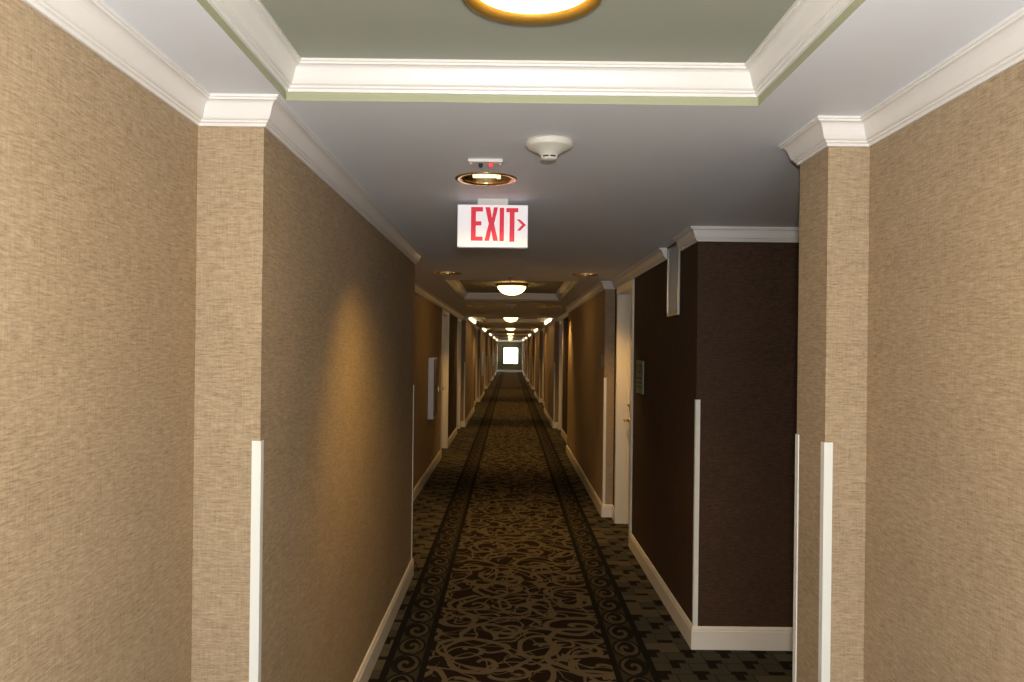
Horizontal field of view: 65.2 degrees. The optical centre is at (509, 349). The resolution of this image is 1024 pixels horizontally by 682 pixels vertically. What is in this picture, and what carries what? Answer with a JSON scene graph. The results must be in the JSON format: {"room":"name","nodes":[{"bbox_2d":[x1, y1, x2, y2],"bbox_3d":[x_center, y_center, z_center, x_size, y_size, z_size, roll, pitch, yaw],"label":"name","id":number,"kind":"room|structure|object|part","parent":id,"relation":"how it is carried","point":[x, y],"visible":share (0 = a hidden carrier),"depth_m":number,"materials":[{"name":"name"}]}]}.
{"room":"hotel corridor","nodes":[
{"label":"hotel corridor","id":0,"kind":"room"},
{"bbox_2d":[0,0,497,681],"bbox_3d":[-0.973,0.478,30.300,0.505,2.400,65.400,1,0,0],"label":"wall","id":1,"kind":"structure","parent":0,"point":[178,295],"depth_m":2.23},
{"bbox_2d":[249,440,263,681],"bbox_3d":[-0.736,0.906,2.310,0.026,1.289,0.026,1,0,0],"label":"guard","id":2,"kind":"object","parent":1,"relation":"attached to","point":[257,468],"visible":1,"depth_m":2.30,"materials":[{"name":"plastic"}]},
{"bbox_2d":[22,0,497,341],"bbox_3d":[-0.852,-0.681,30.300,0.400,0.078,65.400,1,0,0],"label":"trim","id":3,"kind":"structure","parent":1,"relation":"attached to","point":[93,23],"depth_m":2.25,"materials":[{"name":"paint"}]},
{"bbox_2d":[411,385,413,558],"bbox_3d":[-0.736,0.906,5.960,0.026,1.289,0.026,1,0,0],"label":"guard","id":4,"kind":"object","parent":1,"relation":"attached to","point":[413,385],"visible":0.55,"depth_m":5.95,"materials":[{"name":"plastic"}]},
{"bbox_2d":[353,370,497,681],"bbox_3d":[-0.899,1.614,30.300,0.360,0.130,65.400,1,0,0],"label":"baseboard","id":5,"kind":"structure","parent":1,"relation":"attached to","point":[366,668],"depth_m":5.03,"materials":[{"name":"white paint"}]},
{"bbox_2d":[428,358,438,418],"bbox_3d":[-1.013,0.503,10.630,0.105,0.800,0.460,1,0,0],"label":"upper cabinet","id":6,"kind":"object","parent":1,"relation":"attached to","point":[432,362],"visible":1,"depth_m":10.40,"materials":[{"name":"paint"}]},
{"bbox_2d":[440,309,448,457],"bbox_3d":[-1.134,0.519,13.050,0.168,2.315,1.290,1,0,0],"label":"door","id":7,"kind":"structure","parent":1,"relation":"in","point":[445,315],"depth_m":13.63,"materials":[{"name":"paint"}]},
{"bbox_2d":[456,318,460,428],"bbox_3d":[-1.134,0.519,16.575,0.168,2.315,1.040,1,0,0],"label":"door","id":8,"kind":"structure","parent":1,"relation":"in","point":[459,320],"depth_m":17.03,"materials":[{"name":"paint"}]},
{"bbox_2d":[463,362,464,420],"bbox_3d":[-0.991,0.903,17.410,0.026,1.289,0.026,1,0,0],"label":"guard","id":9,"kind":"object","parent":1,"relation":"attached to","point":[464,362],"visible":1,"depth_m":17.39,"materials":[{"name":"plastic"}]},
{"bbox_2d":[475,329,477,403],"bbox_3d":[-1.134,0.519,25.175,0.168,2.315,1.040,1,0,0],"label":"door","id":10,"kind":"structure","parent":1,"relation":"in","point":[476,329],"depth_m":25.63,"materials":[{"name":"paint"}]},
{"bbox_2d":[479,358,479,397],"bbox_3d":[-0.991,0.903,26.010,0.026,1.289,0.026,1,0,0],"label":"guard","id":11,"kind":"object","parent":1,"relation":"attached to","point":[479,358],"visible":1,"depth_m":26.00,"materials":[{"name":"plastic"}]},
{"bbox_2d":[482,352,484,374],"bbox_3d":[-0.923,0.479,27.830,0.105,0.800,0.460,1,0,0],"label":"upper cabinet","id":12,"kind":"object","parent":1,"relation":"attached to","point":[483,353],"visible":0.96,"depth_m":27.60,"materials":[{"name":"paint"}]},
{"bbox_2d":[484,335,485,388],"bbox_3d":[-1.134,0.519,33.775,0.168,2.315,1.040,1,0,0],"label":"door","id":13,"kind":"structure","parent":1,"relation":"in","point":[485,335],"depth_m":34.23,"materials":[{"name":"paint"}]},
{"bbox_2d":[481,317,539,321],"bbox_3d":[0.019,-0.773,19.300,1.360,0.080,3.300,1,0,0],"label":"trim","id":14,"kind":"structure","parent":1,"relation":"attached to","point":[483,318],"depth_m":20.92,"materials":[{"name":"paint"}]},
{"bbox_2d":[491,328,529,329],"bbox_3d":[0.019,-0.773,27.900,1.360,0.080,3.300,1,0,0],"label":"trim","id":15,"kind":"structure","parent":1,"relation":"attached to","point":[491,328],"depth_m":29.52,"materials":[{"name":"paint"}]},
{"bbox_2d":[448,280,574,299],"bbox_3d":[0.019,-0.773,9.850,1.360,0.080,3.300,1,0,0],"label":"trim","id":16,"kind":"structure","parent":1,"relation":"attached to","point":[456,284],"depth_m":11.46,"materials":[{"name":"paint"}]},
{"bbox_2d":[207,0,853,97],"bbox_3d":[0.036,-0.773,0.100,1.357,0.080,4.400,1,0,0],"label":"trim","id":17,"kind":"structure","parent":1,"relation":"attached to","point":[804,21],"depth_m":2.26,"materials":[{"name":"paint"}]},
{"bbox_2d":[497,342,521,369],"bbox_3d":[-0.008,0.490,63.080,1.935,2.400,0.160,1,0,0],"label":"wall","id":18,"kind":"structure","parent":0,"point":[501,345],"depth_m":62.99,"materials":[{"name":"paint"}]},
{"bbox_2d":[498,370,521,371],"bbox_3d":[-0.022,1.625,62.992,1.903,0.130,0.015,1,0,0],"label":"baseboard","id":19,"kind":"structure","parent":18,"relation":"attached to","point":[498,370],"depth_m":62.98,"materials":[{"name":"white paint"}]},
{"bbox_2d":[503,348,517,363],"bbox_3d":[0.055,0.451,63.080,1.160,1.280,0.060,1,0,0],"label":"window","id":20,"kind":"structure","parent":18,"relation":"in","point":[510,355],"depth_m":63.07,"materials":[{"name":"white glass"}]},
{"bbox_2d":[102,0,1023,340],"bbox_3d":[1.534,-0.743,30.350,5.550,0.103,65.500,1,0,0],"label":"ceiling","id":21,"kind":"structure","parent":0,"point":[637,173],"depth_m":2.40,"materials":[{"name":"paint"}]},
{"bbox_2d":[434,271,461,274],"bbox_3d":[-0.576,-0.774,7.420,0.258,0.126,0.258,1,0,0],"label":"recessed light","id":22,"kind":"object","parent":21,"relation":"in","point":[439,272],"visible":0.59,"depth_m":7.50,"materials":[{"name":"gold metal"}]},
{"bbox_2d":[468,159,502,167],"bbox_3d":[-0.092,-0.697,3.000,0.128,0.028,0.060,1,0,0],"label":"emergency light","id":23,"kind":"object","parent":21,"relation":"in","point":[480,162],"visible":1,"depth_m":2.98,"materials":[{"name":"white plastic"}]},
{"bbox_3d":[-0.091,-0.705,3.000,0.128,0.012,0.060,1,0,0],"label":"plate","id":24,"kind":"part","parent":23,"relation":"part of","materials":[{"name":"white plastic"}]},
{"bbox_2d":[455,172,516,185],"bbox_3d":[-0.099,-0.768,3.320,0.258,0.126,0.258,1,0,0],"label":"recessed light","id":25,"kind":"object","parent":21,"relation":"in","point":[471,178],"visible":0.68,"depth_m":3.37,"materials":[{"name":"gold metal"}]},
{"bbox_2d":[457,198,527,247],"bbox_3d":[-0.081,-0.597,3.775,0.330,0.228,0.061,1,0,0],"label":"exit sign","id":26,"kind":"object","parent":21,"relation":"hanging from","point":[491,223],"visible":1,"depth_m":3.75,"materials":[{"name":"white plastic"}]},
{"bbox_2d":[490,328,528,330],"bbox_3d":[0.019,-0.761,27.900,1.360,0.103,3.300,1,0,0],"label":"tray","id":27,"kind":"object","parent":21,"relation":"on","point":[490,328],"depth_m":29.55,"materials":[{"name":"white paint"}]},
{"bbox_2d":[480,317,540,322],"bbox_3d":[0.019,-0.761,19.300,1.360,0.103,3.300,1,0,0],"label":"tray","id":28,"kind":"object","parent":21,"relation":"on","point":[481,319],"depth_m":20.77,"materials":[{"name":"white paint"}]},
{"bbox_2d":[504,318,517,321],"bbox_3d":[0.021,-0.744,19.320,0.390,0.137,0.390,1,0,0],"label":"ceiling light","id":29,"kind":"object","parent":21,"relation":"attached to","point":[506,319],"visible":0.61,"depth_m":19.20,"materials":[{"name":"white glass"}]},
{"bbox_2d":[496,283,526,294],"bbox_3d":[0.021,-0.744,9.870,0.390,0.137,0.390,1,0,0],"label":"ceiling light","id":30,"kind":"object","parent":21,"relation":"attached to","point":[506,288],"visible":1,"depth_m":9.74,"materials":[{"name":"white glass"}]},
{"bbox_3d":[0.021,-0.733,9.870,0.348,0.115,0.348,1,0,0],"label":"lamp shade","id":31,"kind":"part","parent":30,"relation":"part of","materials":[{"name":"beige glass"}]},
{"bbox_2d":[446,280,576,300],"bbox_3d":[0.019,-0.761,9.850,1.360,0.103,3.300,1,0,0],"label":"tray","id":32,"kind":"object","parent":21,"relation":"on","point":[471,286],"depth_m":10.30,"materials":[{"name":"white paint"}]},
{"bbox_2d":[197,0,864,105],"bbox_3d":[0.036,-0.761,0.100,1.357,0.103,4.400,1,0,0],"label":"tray","id":33,"kind":"object","parent":21,"relation":"on","point":[708,31],"depth_m":2.06,"materials":[{"name":"white paint"}]},
{"bbox_2d":[464,0,601,24],"bbox_3d":[0.050,-0.787,1.723,0.305,0.051,0.305,1,0,0],"label":"ceiling light","id":34,"kind":"object","parent":21,"relation":"attached to","point":[529,12],"visible":1,"depth_m":1.81,"materials":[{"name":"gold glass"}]},
{"bbox_3d":[0.049,-0.771,1.723,0.258,0.015,0.258,1,0,0],"label":"lamp shade","id":35,"kind":"part","parent":34,"relation":"part of","materials":[{"name":"beige glass"}]},
{"bbox_2d":[525,135,572,161],"bbox_3d":[0.133,-0.676,2.720,0.162,0.064,0.162,1,0,0],"label":"smoke detector","id":36,"kind":"object","parent":21,"relation":"attached to","point":[548,147],"visible":1,"depth_m":2.67,"materials":[{"name":"beige plastic"}]},
{"bbox_2d":[571,273,598,275],"bbox_3d":[0.699,-0.759,7.420,0.258,0.126,0.258,1,0,0],"label":"recessed light","id":37,"kind":"object","parent":21,"relation":"in","point":[574,274],"visible":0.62,"depth_m":7.49,"materials":[{"name":"gold metal"}]},
{"bbox_2d":[368,371,792,681],"bbox_3d":[1.480,1.708,30.400,5.600,0.001,65.600,1,0,0],"label":"floor","id":38,"kind":"structure","parent":0,"point":[519,576],"depth_m":5.77,"materials":[{"name":"carpet"}]},
{"bbox_2d":[522,60,1023,681],"bbox_3d":[2.576,0.521,30.300,3.236,2.400,65.400,1,0,0],"label":"wall","id":39,"kind":"structure","parent":0,"point":[891,334],"depth_m":2.44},
{"bbox_2d":[534,348,534,389],"bbox_3d":[1.127,0.546,33.775,0.168,2.315,1.040,1,0,0],"label":"door","id":40,"kind":"structure","parent":39,"relation":"in","point":[534,348],"depth_m":34.23,"materials":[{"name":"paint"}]},
{"bbox_2d":[539,359,539,397],"bbox_3d":[0.964,0.926,26.010,0.026,1.289,0.026,1,0,0],"label":"guard","id":41,"kind":"object","parent":39,"relation":"attached to","point":[539,359],"visible":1,"depth_m":26.00,"materials":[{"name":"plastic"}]},
{"bbox_2d":[542,330,544,402],"bbox_3d":[1.127,0.546,25.175,0.168,2.315,1.040,1,0,0],"label":"door","id":42,"kind":"structure","parent":39,"relation":"in","point":[544,330],"depth_m":25.63,"materials":[{"name":"paint"}]},
{"bbox_2d":[553,363,554,421],"bbox_3d":[0.964,0.926,17.410,0.026,1.289,0.026,1,0,0],"label":"guard","id":43,"kind":"object","parent":39,"relation":"attached to","point":[554,363],"visible":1,"depth_m":17.39,"materials":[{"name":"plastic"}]},
{"bbox_2d":[558,320,562,429],"bbox_3d":[1.127,0.546,16.575,0.168,2.315,1.040,1,0,0],"label":"door","id":44,"kind":"structure","parent":39,"relation":"in","point":[561,321],"depth_m":17.03,"materials":[{"name":"paint"}]},
{"bbox_2d":[600,355,602,365],"bbox_3d":[0.958,0.112,8.370,0.012,0.120,0.100,1,0,0],"label":"plaque","id":45,"kind":"object","parent":39,"relation":"attached to","point":[601,356],"visible":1,"depth_m":8.32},
{"bbox_2d":[602,378,606,503],"bbox_3d":[0.964,0.926,8.160,0.026,1.289,0.026,1,0,0],"label":"guard","id":46,"kind":"object","parent":39,"relation":"attached to","point":[605,379],"visible":1,"depth_m":8.15,"materials":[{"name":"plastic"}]},
{"bbox_2d":[614,279,634,547],"bbox_3d":[1.127,0.546,7.400,0.168,2.315,1.030,1,0,0],"label":"door","id":47,"kind":"structure","parent":39,"relation":"in","point":[622,479],"depth_m":7.85,"materials":[{"name":"paint"}]},
{"bbox_2d":[636,361,643,394],"bbox_3d":[1.055,0.220,6.495,0.013,0.265,0.310,1,0,0],"label":"plaque","id":48,"kind":"object","parent":39,"relation":"attached to","point":[640,364],"visible":1,"depth_m":6.45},
{"bbox_2d":[522,371,792,650],"bbox_3d":[2.555,1.656,30.300,3.251,0.130,65.400,1,0,0],"label":"baseboard","id":49,"kind":"structure","parent":39,"relation":"attached to","point":[696,637],"depth_m":4.55,"materials":[{"name":"white paint"}]},
{"bbox_2d":[666,244,679,316],"bbox_3d":[1.063,-0.450,5.210,0.014,0.455,0.360,1,0,0],"label":"framed panel","id":50,"kind":"object","parent":39,"relation":"attached to","point":[673,253],"visible":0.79,"depth_m":5.20,"materials":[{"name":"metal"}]},
{"bbox_3d":[1.066,-0.450,5.210,0.007,0.415,0.320,1,0,0],"label":"panel","id":51,"kind":"part","parent":50,"relation":"part of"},
{"bbox_2d":[692,399,699,625],"bbox_3d":[1.064,0.927,4.570,0.026,1.289,0.026,1,0,0],"label":"guard","id":52,"kind":"object","parent":39,"relation":"attached to","point":[697,402],"visible":1,"depth_m":4.56,"materials":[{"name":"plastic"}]},
{"bbox_2d":[522,7,1023,341],"bbox_3d":[2.562,-0.640,30.300,3.291,0.078,65.400,1,0,0],"label":"trim","id":53,"kind":"structure","parent":39,"relation":"attached to","point":[1000,48],"depth_m":2.29,"materials":[{"name":"paint"}]},
{"bbox_2d":[792,434,798,681],"bbox_3d":[0.963,0.926,2.670,0.026,1.289,0.026,1,0,0],"label":"guard","id":54,"kind":"object","parent":39,"relation":"attached to","point":[796,435],"visible":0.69,"depth_m":2.67,"materials":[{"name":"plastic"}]},
{"bbox_2d":[818,441,832,681],"bbox_3d":[0.963,0.926,2.450,0.026,1.289,0.026,1,0,0],"label":"guard","id":55,"kind":"object","parent":39,"relation":"attached to","point":[826,476],"visible":1,"depth_m":2.44,"materials":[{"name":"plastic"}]}
]}

